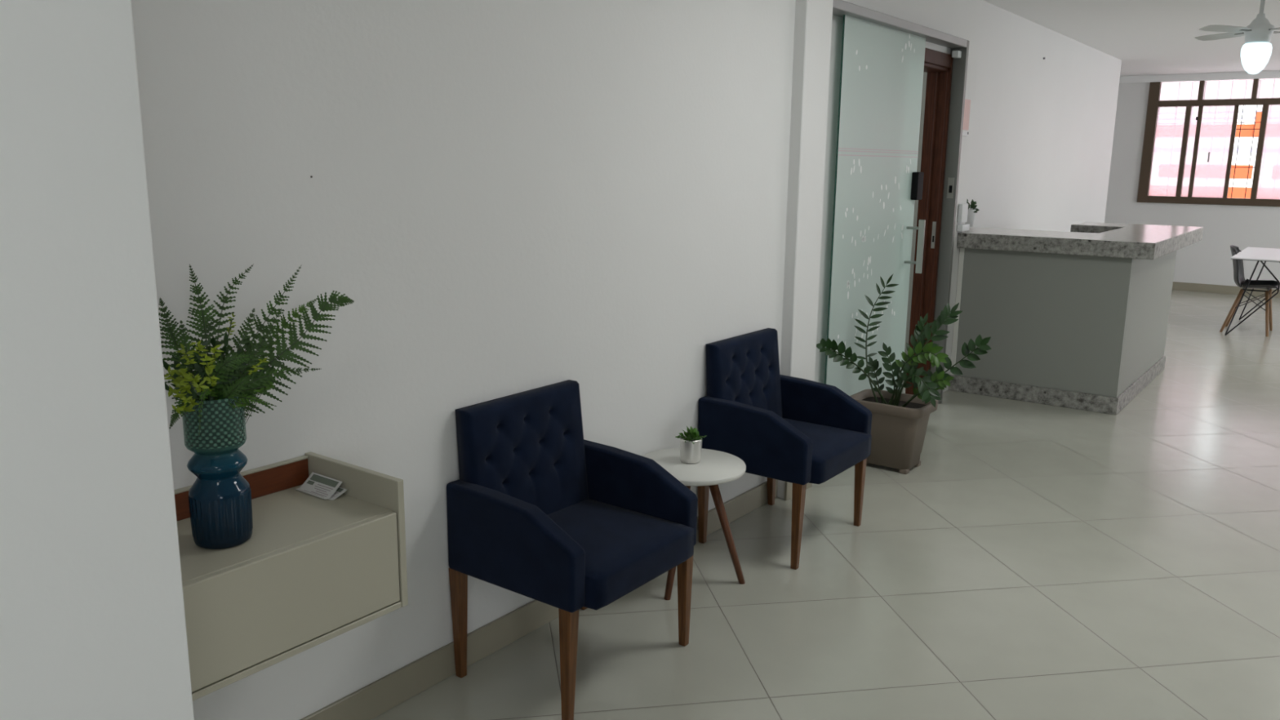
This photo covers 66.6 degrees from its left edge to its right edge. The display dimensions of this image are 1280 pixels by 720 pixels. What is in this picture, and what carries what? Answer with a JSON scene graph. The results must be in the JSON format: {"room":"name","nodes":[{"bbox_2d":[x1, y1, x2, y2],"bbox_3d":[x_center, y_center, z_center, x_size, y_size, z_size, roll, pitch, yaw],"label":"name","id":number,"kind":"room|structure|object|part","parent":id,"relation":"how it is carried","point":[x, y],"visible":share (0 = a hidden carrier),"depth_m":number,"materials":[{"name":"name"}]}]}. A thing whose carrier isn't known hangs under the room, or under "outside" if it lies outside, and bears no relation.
{"room":"lobby","nodes":[
{"label":"lobby","id":0,"kind":"room"},
{"bbox_2d":[0,0,194,719],"bbox_3d":[-2.318,0.128,0.258,0.830,2.690,4.010,9,14,36],"label":"wall","id":1,"kind":"structure","parent":0,"point":[93,625],"depth_m":1.52,"materials":[{"name":"white paint"}]},
{"bbox_2d":[131,0,795,719],"bbox_3d":[-0.402,-0.452,3.210,0.330,2.690,3.105,9,14,36],"label":"wall","id":2,"kind":"structure","parent":0,"point":[507,197],"depth_m":2.79,"materials":[{"name":"paint"}]},
{"bbox_2d":[173,451,408,701],"bbox_3d":[-0.875,0.455,2.164,0.357,0.314,0.604,9,14,36],"label":"console","id":3,"kind":"object","parent":2,"relation":"attached to","point":[312,571],"visible":0.44,"depth_m":2.12,"materials":[{"name":"beige laminate"}]},
{"bbox_2d":[182,393,253,549],"bbox_3d":[-0.890,0.229,2.057,0.122,0.322,0.123,9,14,36],"label":"flower vase","id":4,"kind":"object","parent":3,"relation":"on","point":[220,498],"visible":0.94,"depth_m":2.02,"materials":[{"name":"blue ceramic"}]},
{"bbox_2d":[158,263,354,434],"bbox_3d":[-0.835,0.019,2.081,0.208,0.449,0.439,9,14,36],"label":"fern plant","id":5,"kind":"object","parent":4,"relation":"in","point":[232,375],"visible":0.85,"depth_m":2.02,"materials":[{"name":"green plant"}]},
{"bbox_3d":[-0.889,0.385,2.150,0.333,0.020,0.586,9,14,36],"label":"panel","id":6,"kind":"part","parent":3,"relation":"part of","materials":[{"name":"beige laminate"}]},
{"bbox_3d":[-0.748,0.506,2.065,0.020,0.220,0.582,9,14,36],"label":"drawer","id":7,"kind":"part","parent":3,"relation":"part of","materials":[{"name":"beige laminate"}]},
{"bbox_3d":[-0.883,0.603,2.188,0.355,0.015,0.586,9,14,36],"label":"panel","id":8,"kind":"part","parent":3,"relation":"part of","materials":[{"name":"beige laminate"}]},
{"bbox_2d":[327,486,346,500],"bbox_3d":[-0.771,0.319,2.387,0.112,0.015,0.046,9,14,36],"label":"leaflet","id":9,"kind":"object","parent":3,"relation":"on","point":[340,491],"visible":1,"depth_m":2.36,"materials":[{"name":"grey paper"}]},
{"bbox_2d":[295,471,342,499],"bbox_3d":[-0.788,0.308,2.392,0.120,0.032,0.052,9,14,36],"label":"leaflet","id":10,"kind":"object","parent":9,"relation":"on","point":[317,485],"visible":1,"depth_m":2.39,"materials":[{"name":"grey paper"}]},
{"bbox_3d":[-0.700,0.410,2.396,0.357,0.314,0.018,9,14,36],"label":"panel","id":11,"kind":"part","parent":3,"relation":"part of","materials":[{"name":"beige laminate"}]},
{"bbox_2d":[300,479,777,719],"bbox_3d":[-0.280,0.837,3.370,0.012,0.104,3.105,9,14,36],"label":"baseboard","id":12,"kind":"structure","parent":2,"relation":"attached to","point":[381,695],"depth_m":2.96,"materials":[{"name":"tile"}]},
{"bbox_2d":[784,481,812,500],"bbox_3d":[0.758,0.587,4.656,0.012,0.104,0.262,9,14,36],"label":"baseboard","id":13,"kind":"structure","parent":2,"relation":"attached to","point":[788,486],"depth_m":4.57,"materials":[{"name":"tile"}]},
{"bbox_2d":[777,0,833,498],"bbox_3d":[0.618,-0.706,4.517,0.385,2.690,0.250,9,14,36],"label":"pillar","id":14,"kind":"structure","parent":2,"relation":"attached to","point":[813,18],"depth_m":4.36,"materials":[{"name":"paint"}]},
{"bbox_2d":[680,435,702,463],"bbox_3d":[0.186,0.328,3.575,0.083,0.088,0.082,9,14,36],"label":"pot","id":15,"kind":"object","parent":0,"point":[691,446],"depth_m":3.54,"materials":[{"name":"silver metal"}]},
{"bbox_2d":[371,289,1279,719],"bbox_3d":[3.006,0.647,4.958,9.000,0.080,17.600,9,14,36],"label":"floor","id":16,"kind":"structure","parent":0,"point":[1037,561],"depth_m":3.63,"materials":[{"name":"tile"}]},
{"bbox_2d":[446,379,697,719],"bbox_3d":[-0.182,0.544,2.994,0.526,0.830,0.618,9,14,36],"label":"armchair","id":17,"kind":"object","parent":16,"relation":"on","point":[539,510],"visible":1,"depth_m":2.92,"materials":[{"name":"blue fabric"}]},
{"bbox_3d":[-0.547,0.793,2.957,0.042,0.350,0.042,9,14,36],"label":"leg","id":18,"kind":"part","parent":17,"relation":"part of","materials":[{"name":"brown wood"}]},
{"bbox_3d":[-0.360,0.520,2.771,0.494,0.272,0.062,9,14,36],"label":"armrest","id":19,"kind":"part","parent":17,"relation":"part of","materials":[{"name":"blue fabric"}]},
{"bbox_3d":[-0.348,0.323,3.069,0.109,0.430,0.512,9,14,36],"label":"backrest","id":20,"kind":"part","parent":17,"relation":"part of","materials":[{"name":"blue fabric"}]},
{"bbox_3d":[-0.197,0.849,2.703,0.042,0.350,0.042,9,14,36],"label":"leg","id":21,"kind":"part","parent":17,"relation":"part of","materials":[{"name":"brown wood"}]},
{"bbox_3d":[-0.155,0.567,2.978,0.458,0.123,0.491,9,14,36],"label":"seat","id":22,"kind":"part","parent":17,"relation":"part of","materials":[{"name":"blue fabric"}]},
{"bbox_3d":[-0.029,0.435,3.210,0.494,0.272,0.062,9,14,36],"label":"armrest","id":23,"kind":"part","parent":17,"relation":"part of","materials":[{"name":"blue fabric"}]},
{"bbox_3d":[0.143,0.761,3.153,0.042,0.350,0.042,9,14,36],"label":"leg","id":24,"kind":"part","parent":17,"relation":"part of","materials":[{"name":"brown wood"}]},
{"bbox_2d":[642,448,746,599],"bbox_3d":[0.183,0.608,3.606,0.400,0.472,0.400,9,14,36],"label":"side table","id":25,"kind":"object","parent":16,"relation":"on","point":[714,468],"visible":0.69,"depth_m":3.55,"materials":[{"name":"white paint"}]},
{"bbox_3d":[0.139,0.636,3.505,0.116,0.454,0.035,-10,16,-43],"label":"leg","id":26,"kind":"part","parent":25,"relation":"part of","materials":[{"name":"brown wood"}]},
{"bbox_2d":[675,426,706,463],"bbox_3d":[0.183,0.306,3.574,0.103,0.133,0.113,9,14,36],"label":"succulent","id":27,"kind":"object","parent":25,"relation":"on","point":[691,443],"visible":1,"depth_m":3.55,"materials":[{"name":"silver metal"}]},
{"bbox_3d":[0.315,0.618,3.601,0.169,0.457,0.036,-1,12,-9],"label":"leg","id":28,"kind":"part","parent":25,"relation":"part of","materials":[{"name":"brown wood"}]},
{"bbox_2d":[697,328,872,569],"bbox_3d":[0.624,0.336,4.063,0.526,0.830,0.618,9,14,36],"label":"armchair","id":29,"kind":"object","parent":16,"relation":"on","point":[799,432],"visible":1,"depth_m":3.96,"materials":[{"name":"blue fabric"}]},
{"bbox_3d":[0.259,0.584,4.026,0.042,0.350,0.042,9,14,36],"label":"leg","id":30,"kind":"part","parent":29,"relation":"part of","materials":[{"name":"brown wood"}]},
{"bbox_3d":[0.458,0.115,4.138,0.109,0.430,0.512,9,14,36],"label":"backrest","id":31,"kind":"part","parent":29,"relation":"part of","materials":[{"name":"blue fabric"}]},
{"bbox_3d":[0.446,0.312,3.840,0.494,0.272,0.062,9,14,36],"label":"armrest","id":32,"kind":"part","parent":29,"relation":"part of","materials":[{"name":"blue fabric"}]},
{"bbox_3d":[0.599,0.496,4.475,0.042,0.350,0.042,9,14,36],"label":"leg","id":33,"kind":"part","parent":29,"relation":"part of","materials":[{"name":"brown wood"}]},
{"bbox_3d":[0.610,0.640,3.772,0.042,0.350,0.042,9,14,36],"label":"leg","id":34,"kind":"part","parent":29,"relation":"part of","materials":[{"name":"brown wood"}]},
{"bbox_3d":[0.777,0.226,4.279,0.494,0.272,0.062,9,14,36],"label":"armrest","id":35,"kind":"part","parent":29,"relation":"part of","materials":[{"name":"blue fabric"}]},
{"bbox_3d":[0.651,0.358,4.047,0.458,0.123,0.491,9,14,36],"label":"seat","id":36,"kind":"part","parent":29,"relation":"part of","materials":[{"name":"blue fabric"}]},
{"bbox_3d":[0.949,0.552,4.222,0.042,0.350,0.042,9,14,36],"label":"leg","id":37,"kind":"part","parent":29,"relation":"part of","materials":[{"name":"brown wood"}]},
{"bbox_2d":[816,274,991,474],"bbox_3d":[1.283,0.071,4.976,0.831,0.999,0.530,2,12,5],"label":"potted plant","id":38,"kind":"object","parent":16,"relation":"on","point":[900,421],"visible":0.98,"depth_m":4.94,"materials":[{"name":"green plant"}]},
{"bbox_3d":[1.309,0.365,5.086,0.404,0.336,0.302,9,14,36],"label":"planter","id":39,"kind":"part","parent":38,"relation":"part of","materials":[{"name":"brown plastic"}]},
{"bbox_2d":[948,222,1203,414],"bbox_3d":[3.175,-0.415,7.216,1.371,1.101,2.090,9,14,36],"label":"counter","id":40,"kind":"object","parent":16,"relation":"on","point":[1077,318],"depth_m":6.43,"materials":[{"name":"stone"}]},
{"bbox_3d":[2.200,-0.281,6.754,0.033,1.000,0.040,9,14,36],"label":"wall panel","id":41,"kind":"part","parent":40,"relation":"part of","materials":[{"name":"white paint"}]},
{"bbox_2d":[964,199,979,226],"bbox_3d":[2.392,-1.070,7.053,0.116,0.210,0.162,9,14,36],"label":"plant","id":42,"kind":"object","parent":40,"relation":"on","point":[971,212],"visible":0.69,"depth_m":7.03,"materials":[{"name":"green plant"}]},
{"bbox_3d":[2.384,-1.029,7.065,0.090,0.125,0.090,9,14,36],"label":"pot","id":43,"kind":"part","parent":42,"relation":"part of","materials":[{"name":"white ceramic"}]},
{"bbox_3d":[2.631,-0.266,6.431,1.040,0.890,0.040,9,14,36],"label":"panel","id":44,"kind":"part","parent":40,"relation":"part of","materials":[{"name":"grey paint"}]},
{"bbox_3d":[3.557,-0.337,6.835,0.040,0.890,1.720,9,14,36],"label":"panel","id":45,"kind":"part","parent":40,"relation":"part of","materials":[{"name":"grey paint"}]},
{"bbox_2d":[1219,244,1279,336],"bbox_3d":[5.882,-0.678,9.376,0.453,0.824,0.458,9,14,36],"label":"shell chair","id":46,"kind":"object","parent":16,"relation":"on","point":[1237,264],"visible":0.88,"depth_m":9.34,"materials":[{"name":"black plastic"}]},
{"bbox_3d":[5.679,-0.472,9.353,0.152,0.425,0.113,9,14,36],"label":"leg","id":47,"kind":"part","parent":46,"relation":"part of","materials":[{"name":"brown wood"}]},
{"bbox_3d":[5.884,-0.525,9.623,0.034,0.425,0.177,-3,12,-17],"label":"leg","id":48,"kind":"part","parent":46,"relation":"part of","materials":[{"name":"brown wood"}]},
{"bbox_3d":[5.911,-0.435,9.187,0.034,0.422,0.129,1,12,1],"label":"leg","id":49,"kind":"part","parent":46,"relation":"part of","materials":[{"name":"brown wood"}]},
{"bbox_3d":[6.112,-0.487,9.454,0.129,0.422,0.034,-3,12,-18],"label":"leg","id":50,"kind":"part","parent":46,"relation":"part of","materials":[{"name":"brown wood"}]},
{"bbox_2d":[1224,247,1279,335],"bbox_3d":[6.177,-0.636,9.351,0.820,0.748,1.540,9,14,36],"label":"dining table","id":51,"kind":"object","parent":16,"relation":"on","point":[1259,254],"visible":0.98,"depth_m":9.12,"materials":[{"name":"white plastic"}]},
{"bbox_2d":[814,0,982,392],"bbox_3d":[1.411,-0.931,5.665,0.132,2.690,2.572,9,14,36],"label":"wall","id":52,"kind":"structure","parent":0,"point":[962,19],"depth_m":5.49,"materials":[{"name":"paint"}]},
{"bbox_2d":[824,0,969,404],"bbox_3d":[1.406,-0.690,5.460,0.160,2.300,2.000,9,14,36],"label":"door","id":53,"kind":"structure","parent":52,"relation":"attached to","point":[877,184],"depth_m":5.32,"materials":[{"name":"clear glass"}]},
{"bbox_3d":[1.295,-0.659,5.366,0.010,2.250,1.074,9,14,36],"label":"glass panel","id":54,"kind":"part","parent":53,"relation":"part of","materials":[{"name":"white"}]},
{"bbox_3d":[1.383,-1.796,5.236,0.100,0.045,1.960,9,14,36],"label":"rail","id":55,"kind":"part","parent":53,"relation":"part of","materials":[{"name":"silver metal"}]},
{"bbox_3d":[1.632,-0.659,5.672,0.036,0.310,0.012,9,14,36],"label":"handle","id":56,"kind":"part","parent":53,"relation":"part of","materials":[{"name":"silver metal"}]},
{"bbox_3d":[1.968,-1.090,6.175,0.040,0.130,0.002,9,14,36],"label":"strike plate","id":57,"kind":"part","parent":53,"relation":"part of","materials":[{"name":"silver metal"}]},
{"bbox_2d":[905,47,953,395],"bbox_3d":[1.620,-0.750,5.978,0.156,2.215,0.850,9,14,36],"label":"door","id":58,"kind":"structure","parent":52,"relation":"attached to","point":[938,65],"depth_m":6.22,"materials":[{"name":"brown wood"}]},
{"bbox_3d":[1.887,-0.803,6.266,0.023,0.170,0.002,9,14,36],"label":"strike plate","id":59,"kind":"part","parent":58,"relation":"part of","materials":[{"name":"silver metal"}]},
{"bbox_3d":[1.761,-1.807,5.828,0.020,0.080,0.526,9,14,36],"label":"casing","id":60,"kind":"part","parent":58,"relation":"part of","materials":[{"name":"brown wood"}]},
{"bbox_3d":[1.913,-0.803,6.257,0.024,2.215,0.024,9,14,36],"label":"casing","id":61,"kind":"part","parent":58,"relation":"part of","materials":[{"name":"brown wood"}]},
{"bbox_2d":[956,203,969,231],"bbox_3d":[2.189,-0.964,6.585,0.039,0.185,0.150,9,14,36],"label":"dispenser","id":62,"kind":"object","parent":52,"relation":"attached to","point":[962,207],"visible":1,"depth_m":6.54,"materials":[{"name":"white plastic"}]},
{"bbox_2d":[956,223,969,231],"bbox_3d":[2.188,-0.895,6.599,0.039,0.045,0.150,9,14,36],"label":"drip tray","id":63,"kind":"object","parent":62,"relation":"attached to","point":[965,227],"depth_m":6.55,"materials":[{"name":"white plastic"}]},
{"bbox_2d":[962,98,970,136],"bbox_3d":[2.135,-1.589,6.394,0.014,0.235,0.178,9,14,36],"label":"notice","id":64,"kind":"object","parent":52,"relation":"attached to","point":[967,102],"visible":0.6,"depth_m":6.42,"materials":[{"name":"pink paper"}]},
{"bbox_2d":[903,71,927,372],"bbox_3d":[1.165,-1.306,7.486,2.100,2.690,0.100,9,14,36],"label":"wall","id":65,"kind":"structure","parent":0,"point":[924,83],"depth_m":6.89,"materials":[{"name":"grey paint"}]},
{"bbox_2d":[967,0,1121,231],"bbox_3d":[3.610,-1.560,8.875,0.150,2.690,5.303,9,14,36],"label":"wall","id":66,"kind":"structure","parent":0,"point":[1043,130],"depth_m":8.41,"materials":[{"name":"paint"}]},
{"bbox_2d":[983,0,1279,76],"bbox_3d":[3.040,-2.077,4.401,9.000,0.100,17.600,9,14,36],"label":"ceiling","id":67,"kind":"structure","parent":0,"point":[1148,37],"depth_m":8.09,"materials":[{"name":"white paint"}]},
{"bbox_2d":[1194,0,1279,74],"bbox_3d":[3.388,-1.885,5.317,0.595,0.633,0.595,6,13,26],"label":"ceiling fan","id":68,"kind":"object","parent":67,"relation":"hanging from","point":[1255,53],"visible":1,"depth_m":5.30,"materials":[{"name":"white plastic"}]},
{"bbox_3d":[3.310,-1.846,5.560,0.095,0.021,0.305,-3,12,-18],"label":"blade","id":69,"kind":"part","parent":68,"relation":"part of","materials":[{"name":"white plastic"}]},
{"bbox_3d":[3.157,-1.786,5.259,0.305,0.021,0.095,-3,12,-18],"label":"blade","id":70,"kind":"part","parent":68,"relation":"part of","materials":[{"name":"white plastic"}]},
{"bbox_3d":[3.385,-1.656,5.364,0.146,0.165,0.146,9,14,36],"label":"lamp globe","id":71,"kind":"part","parent":68,"relation":"part of","materials":[{"name":"white glass"}]},
{"bbox_3d":[3.389,-2.039,5.285,0.021,0.320,0.021,9,14,36],"label":"rod","id":72,"kind":"part","parent":68,"relation":"part of","materials":[{"name":"white plastic"}]},
{"bbox_2d":[1104,70,1279,288],"bbox_3d":[8.599,-1.975,11.209,7.950,2.690,0.215,9,14,36],"label":"wall","id":73,"kind":"structure","parent":0,"point":[1207,260],"depth_m":12.39,"materials":[{"name":"paint"}]},
{"bbox_2d":[1136,78,1279,206],"bbox_3d":[7.860,-2.576,11.568,3.410,1.505,0.102,9,14,36],"label":"window","id":74,"kind":"structure","parent":73,"relation":"attached to","point":[1190,128],"depth_m":12.17,"materials":[{"name":"brown"}]},
{"bbox_3d":[6.542,-2.789,12.529,0.120,1.505,0.090,9,14,36],"label":"frame","id":75,"kind":"part","parent":74,"relation":"part of","materials":[{"name":"brown"}]},
{"bbox_3d":[6.727,-2.655,12.437,0.320,1.115,0.004,9,14,36],"label":"pane","id":76,"kind":"part","parent":74,"relation":"part of","materials":[{"name":"clear glass"}]},
{"bbox_3d":[6.782,-3.380,12.254,0.435,0.230,0.004,9,14,36],"label":"pane","id":77,"kind":"part","parent":74,"relation":"part of","materials":[{"name":"clear glass"}]},
{"bbox_3d":[6.932,-2.622,12.288,0.080,1.115,0.004,9,14,36],"label":"pane","id":78,"kind":"part","parent":74,"relation":"part of","materials":[{"name":"clear glass"}]},
{"bbox_3d":[7.137,-2.590,12.140,0.340,1.115,0.004,9,14,36],"label":"pane","id":79,"kind":"part","parent":74,"relation":"part of","materials":[{"name":"clear glass"}]},
{"bbox_3d":[7.863,-1.880,11.710,3.190,0.085,0.090,9,14,36],"label":"frame","id":80,"kind":"part","parent":74,"relation":"part of","materials":[{"name":"brown"}]},
{"bbox_3d":[7.206,-3.312,11.947,0.520,0.230,0.004,9,14,36],"label":"pane","id":81,"kind":"part","parent":74,"relation":"part of","materials":[{"name":"clear glass"}]},
{"bbox_2d":[1231,105,1260,198],"bbox_3d":[7.936,-2.592,11.662,3.300,1.500,0.011,9,14,36],"label":"window grille","id":82,"kind":"object","parent":74,"relation":"attached to","point":[1241,122],"visible":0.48,"depth_m":12.01,"materials":[{"name":"black metal"}]},
{"bbox_3d":[7.798,-2.484,11.662,0.595,1.115,0.004,9,14,36],"label":"pane","id":83,"kind":"part","parent":74,"relation":"part of","materials":[{"name":"clear glass"}]},
{"bbox_3d":[7.679,-3.237,11.606,0.555,0.230,0.004,9,14,36],"label":"pane","id":84,"kind":"part","parent":74,"relation":"part of","materials":[{"name":"clear glass"}]},
{"bbox_2d":[1172,281,1279,297],"bbox_3d":[8.517,-0.700,11.420,7.600,0.104,0.012,9,14,36],"label":"baseboard","id":85,"kind":"structure","parent":73,"relation":"attached to","point":[1211,288],"depth_m":12.32,"materials":[{"name":"tile"}]},
{"label":"outside","id":86,"kind":"structure","parent":0,"visible":0},
{"bbox_2d":[1226,105,1262,198],"bbox_3d":[14.086,-1.291,15.034,19.000,5.950,3.120,9,14,36],"label":"apartment building","id":87,"kind":"structure","parent":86,"point":[1249,111],"depth_m":15.93,"materials":[{"name":"white"}]},
{"bbox_3d":[9.444,-3.157,16.315,1.370,0.220,0.050,9,14,36],"label":"orange panel","id":88,"kind":"part","parent":87,"relation":"part of","materials":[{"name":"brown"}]},
{"bbox_3d":[10.035,-3.907,15.736,11.000,0.020,0.030,9,14,36],"label":"railing","id":89,"kind":"part","parent":87,"relation":"part of","materials":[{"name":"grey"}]},
{"bbox_3d":[10.036,-4.005,15.716,11.000,0.020,0.030,9,14,36],"label":"railing","id":90,"kind":"part","parent":87,"relation":"part of","materials":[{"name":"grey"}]}
]}

